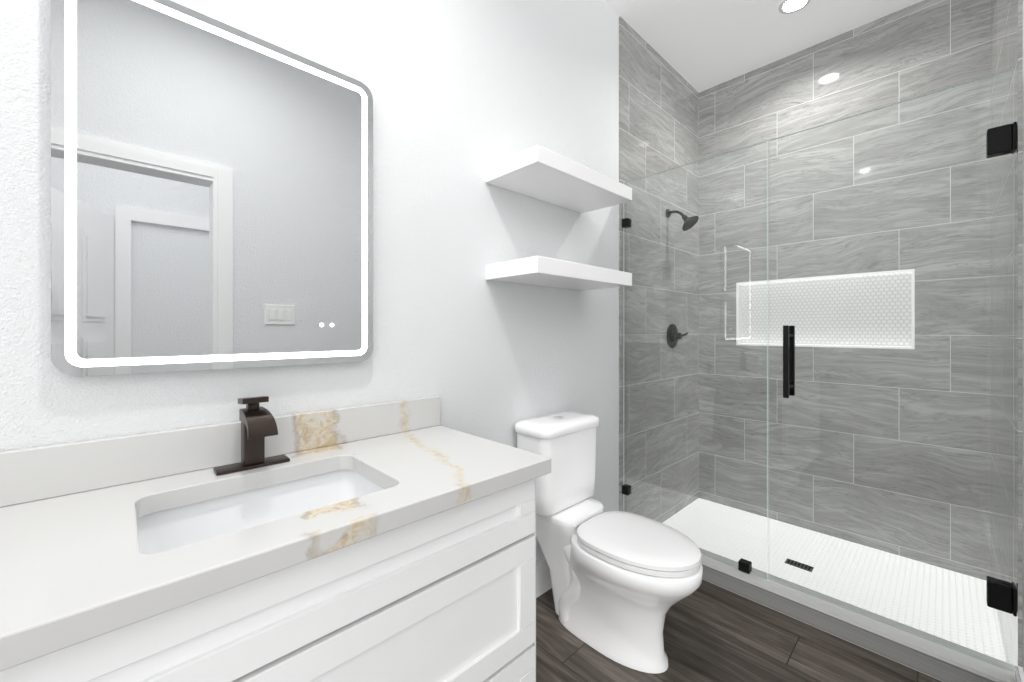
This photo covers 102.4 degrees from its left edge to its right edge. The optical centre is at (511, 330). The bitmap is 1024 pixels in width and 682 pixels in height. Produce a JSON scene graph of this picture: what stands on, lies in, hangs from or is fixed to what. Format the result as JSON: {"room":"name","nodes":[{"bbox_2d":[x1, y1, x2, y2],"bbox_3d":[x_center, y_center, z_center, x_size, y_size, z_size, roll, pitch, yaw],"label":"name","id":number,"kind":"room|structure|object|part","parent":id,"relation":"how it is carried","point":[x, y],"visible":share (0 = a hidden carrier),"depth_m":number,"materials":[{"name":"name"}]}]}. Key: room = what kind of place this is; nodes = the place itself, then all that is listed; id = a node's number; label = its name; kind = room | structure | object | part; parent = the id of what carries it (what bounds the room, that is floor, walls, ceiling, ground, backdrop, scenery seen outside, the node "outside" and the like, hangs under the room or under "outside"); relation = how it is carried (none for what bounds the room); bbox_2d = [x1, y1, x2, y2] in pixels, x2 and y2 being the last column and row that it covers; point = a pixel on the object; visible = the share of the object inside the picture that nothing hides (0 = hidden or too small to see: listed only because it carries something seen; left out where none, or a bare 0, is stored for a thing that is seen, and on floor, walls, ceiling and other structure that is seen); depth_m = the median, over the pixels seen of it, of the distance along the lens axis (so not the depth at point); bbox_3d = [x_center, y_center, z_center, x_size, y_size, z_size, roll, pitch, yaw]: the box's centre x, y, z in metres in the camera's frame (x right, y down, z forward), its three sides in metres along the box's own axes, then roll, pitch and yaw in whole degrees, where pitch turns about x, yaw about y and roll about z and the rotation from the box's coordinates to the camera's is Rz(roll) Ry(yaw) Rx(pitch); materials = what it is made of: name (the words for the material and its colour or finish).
{"room":"bathroom","nodes":[
{"label":"bathroom","id":0,"kind":"room"},
{"bbox_2d":[0,0,618,562],"bbox_3d":[-0.366,-0.304,1.482,2.755,3.097,0.001,0,0,-44],"label":"wall","id":1,"kind":"structure","parent":0,"point":[459,89],"depth_m":1.54,"materials":[{"name":"white paint"}]},
{"bbox_2d":[536,579,941,681],"bbox_3d":[0.148,1.244,0.934,2.743,0.001,1.503,0,0,-44],"label":"floor","id":2,"kind":"structure","parent":0,"point":[715,633],"depth_m":1.60,"materials":[{"name":"brown wood"}]},
{"bbox_2d":[0,396,550,681],"bbox_3d":[-0.533,0.707,0.926,1.237,1.072,0.569,0,0,-44],"label":"vanity","id":3,"kind":"object","parent":2,"relation":"on","point":[379,542],"visible":1,"depth_m":0.87,"materials":[{"name":"white paint"}]},
{"bbox_2d":[0,396,439,506],"bbox_3d":[-0.723,0.299,1.125,1.237,0.108,0.020,0,0,-44],"label":"backsplash","id":4,"kind":"structure","parent":3,"relation":"on","point":[50,471],"depth_m":1.01,"materials":[{"name":"stone"}]},
{"bbox_2d":[213,396,289,475],"bbox_3d":[-0.650,0.262,1.048,0.164,0.183,0.136,0,0,-44],"label":"faucet","id":5,"kind":"object","parent":3,"relation":"on","point":[257,422],"depth_m":1.05,"materials":[{"name":"brown metal"}]},
{"bbox_2d":[137,470,383,553],"bbox_3d":[-0.525,0.469,0.914,0.524,0.144,0.392,0,0,-44],"label":"basin","id":6,"kind":"object","parent":3,"relation":"in","point":[171,526],"depth_m":1.02,"materials":[{"name":"white ceramic"}]},
{"bbox_2d":[515,411,702,673],"bbox_3d":[0.395,0.826,1.690,0.410,0.866,0.740,0,0,-44],"label":"toilet","id":7,"kind":"object","parent":2,"relation":"on","point":[616,576],"visible":0.97,"depth_m":1.61,"materials":[{"name":"white ceramic"}]},
{"bbox_3d":[0.212,0.588,1.881,0.410,0.379,0.212,0,0,-44],"label":"tank","id":8,"kind":"part","parent":7,"relation":"part of","materials":[{"name":"white ceramic"}]},
{"bbox_3d":[0.479,0.811,1.602,0.360,0.055,0.485,0,0,-44],"label":"seat","id":9,"kind":"part","parent":7,"relation":"part of","materials":[{"name":"white plastic"}]},
{"bbox_2d":[536,559,1023,681],"bbox_3d":[0.547,1.169,1.314,1.665,0.149,1.502,0,0,-44],"label":"baseboard","id":10,"kind":"structure","parent":2,"relation":"on","point":[543,580],"depth_m":1.94,"materials":[{"name":"white paint"}]},
{"bbox_2d":[663,498,1005,661],"bbox_3d":[1.553,1.272,2.273,1.139,0.055,1.503,0,0,-44],"label":"pan","id":11,"kind":"object","parent":2,"relation":"on","point":[949,605],"visible":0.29,"depth_m":2.20,"materials":[{"name":"white tile"}]},
{"bbox_2d":[785,558,813,571],"bbox_3d":[1.590,1.296,2.280,0.060,0.004,0.124,0,0,-44],"label":"shower drain","id":12,"kind":"object","parent":11,"relation":"in","point":[788,561],"visible":1,"depth_m":2.27,"materials":[{"name":"black metal"}]},
{"bbox_2d":[699,548,1014,681],"bbox_3d":[1.173,1.230,1.911,0.122,0.158,1.501,0,0,-44],"label":"curb","id":13,"kind":"object","parent":2,"relation":"on","point":[943,663],"visible":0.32,"depth_m":1.64,"materials":[{"name":"stone"}]},
{"bbox_2d":[601,0,922,91],"bbox_3d":[0.560,-1.853,1.327,3.882,0.001,1.503,0,0,-44],"label":"ceiling","id":14,"kind":"structure","parent":0,"point":[709,43],"depth_m":2.51,"materials":[{"name":"white paint"}]},
{"bbox_2d":[778,0,810,13],"bbox_3d":[1.599,-1.849,2.326,0.160,0.005,0.160,0,0,-44],"label":"recessed light","id":15,"kind":"object","parent":14,"relation":"in","point":[787,6],"visible":1,"depth_m":2.34,"materials":[{"name":"white paint"}]},
{"bbox_2d":[736,269,914,348],"bbox_3d":[1.960,-0.123,2.669,0.010,0.455,0.930,0,0,-44],"label":"trim","id":16,"kind":"structure","parent":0,"point":[907,270],"depth_m":2.56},
{"bbox_2d":[699,0,990,580],"bbox_3d":[1.965,-0.277,2.666,0.001,3.152,1.503,0,0,-44],"label":"wall tile","id":17,"kind":"structure","parent":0,"point":[887,450],"depth_m":2.49,"materials":[{"name":"grey tile"}]},
{"bbox_2d":[991,0,1022,669],"bbox_3d":[2.072,-0.277,1.737,1.127,3.152,0.010,0,0,-44],"label":"wall tile","id":18,"kind":"structure","parent":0,"point":[1006,15],"depth_m":1.57,"materials":[{"name":"grey tile"}]},
{"bbox_2d":[1023,0,1023,671],"bbox_3d":[0.712,-0.304,0.351,2.755,3.097,0.120,0,0,-44],"label":"wall door","id":19,"kind":"structure","parent":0,"point":[1023,0],"depth_m":1.33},
{"bbox_3d":[0.595,-0.131,-0.623,3.400,2.750,1.127,0,0,-44],"label":"wall","id":20,"kind":"structure","parent":0,"visible":0},
{"bbox_2d":[51,0,372,375],"bbox_3d":[-0.721,-0.351,1.118,0.707,0.900,0.029,0,0,-44],"label":"mirror","id":21,"kind":"object","parent":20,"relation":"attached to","point":[212,179],"visible":1,"depth_m":1.03,"materials":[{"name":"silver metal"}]},
{"bbox_2d":[485,145,631,213],"bbox_3d":[0.231,-0.651,1.843,0.663,0.062,0.298,0,0,-44],"label":"shelf","id":22,"kind":"object","parent":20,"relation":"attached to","point":[538,172],"visible":1,"depth_m":1.73,"materials":[{"name":"white paint"}]},
{"bbox_2d":[485,256,631,290],"bbox_3d":[0.231,-0.244,1.843,0.663,0.063,0.298,0,0,-44],"label":"shelf","id":23,"kind":"object","parent":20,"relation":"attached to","point":[535,270],"visible":1,"depth_m":1.69,"materials":[{"name":"white paint"}]},
{"bbox_2d":[619,17,698,522],"bbox_3d":[1.042,-0.277,2.818,1.127,3.152,0.010,0,0,-44],"label":"wall tile","id":24,"kind":"structure","parent":20,"relation":"attached to","point":[659,109],"depth_m":2.74,"materials":[{"name":"grey tile"}]},
{"bbox_2d":[667,324,687,347],"bbox_3d":[1.154,0.036,2.869,0.192,0.170,0.068,0,0,-44],"label":"shower valve","id":25,"kind":"object","parent":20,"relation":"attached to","point":[673,336],"visible":1,"depth_m":2.85,"materials":[{"name":"black metal"}]},
{"bbox_2d":[666,209,698,230],"bbox_3d":[1.144,-0.756,2.765,0.124,0.168,0.204,0,0,-44],"label":"shower head","id":26,"kind":"object","parent":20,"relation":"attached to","point":[689,222],"depth_m":2.74,"materials":[{"name":"black metal"}]},
{"bbox_2d":[622,69,1016,671],"bbox_3d":[1.174,0.135,1.912,0.120,2.025,1.480,0,0,-44],"label":"glass","id":27,"kind":"object","parent":20,"relation":"attached to","point":[1001,595],"visible":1,"depth_m":1.43,"materials":[{"name":"clear glass"}]},
{"bbox_3d":[1.433,0.131,1.640,0.010,2.017,0.719,0,0,-44],"label":"door","id":28,"kind":"part","parent":27,"relation":"part of","materials":[{"name":"clear glass"}]},
{"bbox_2d":[738,271,911,346],"bbox_3d":[1.996,-0.123,2.703,0.095,0.431,0.906,0,0,-44],"label":"wall niche","id":29,"kind":"object","parent":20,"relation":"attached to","point":[872,309],"visible":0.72,"depth_m":2.68,"materials":[{"name":"white tile"}]}
]}

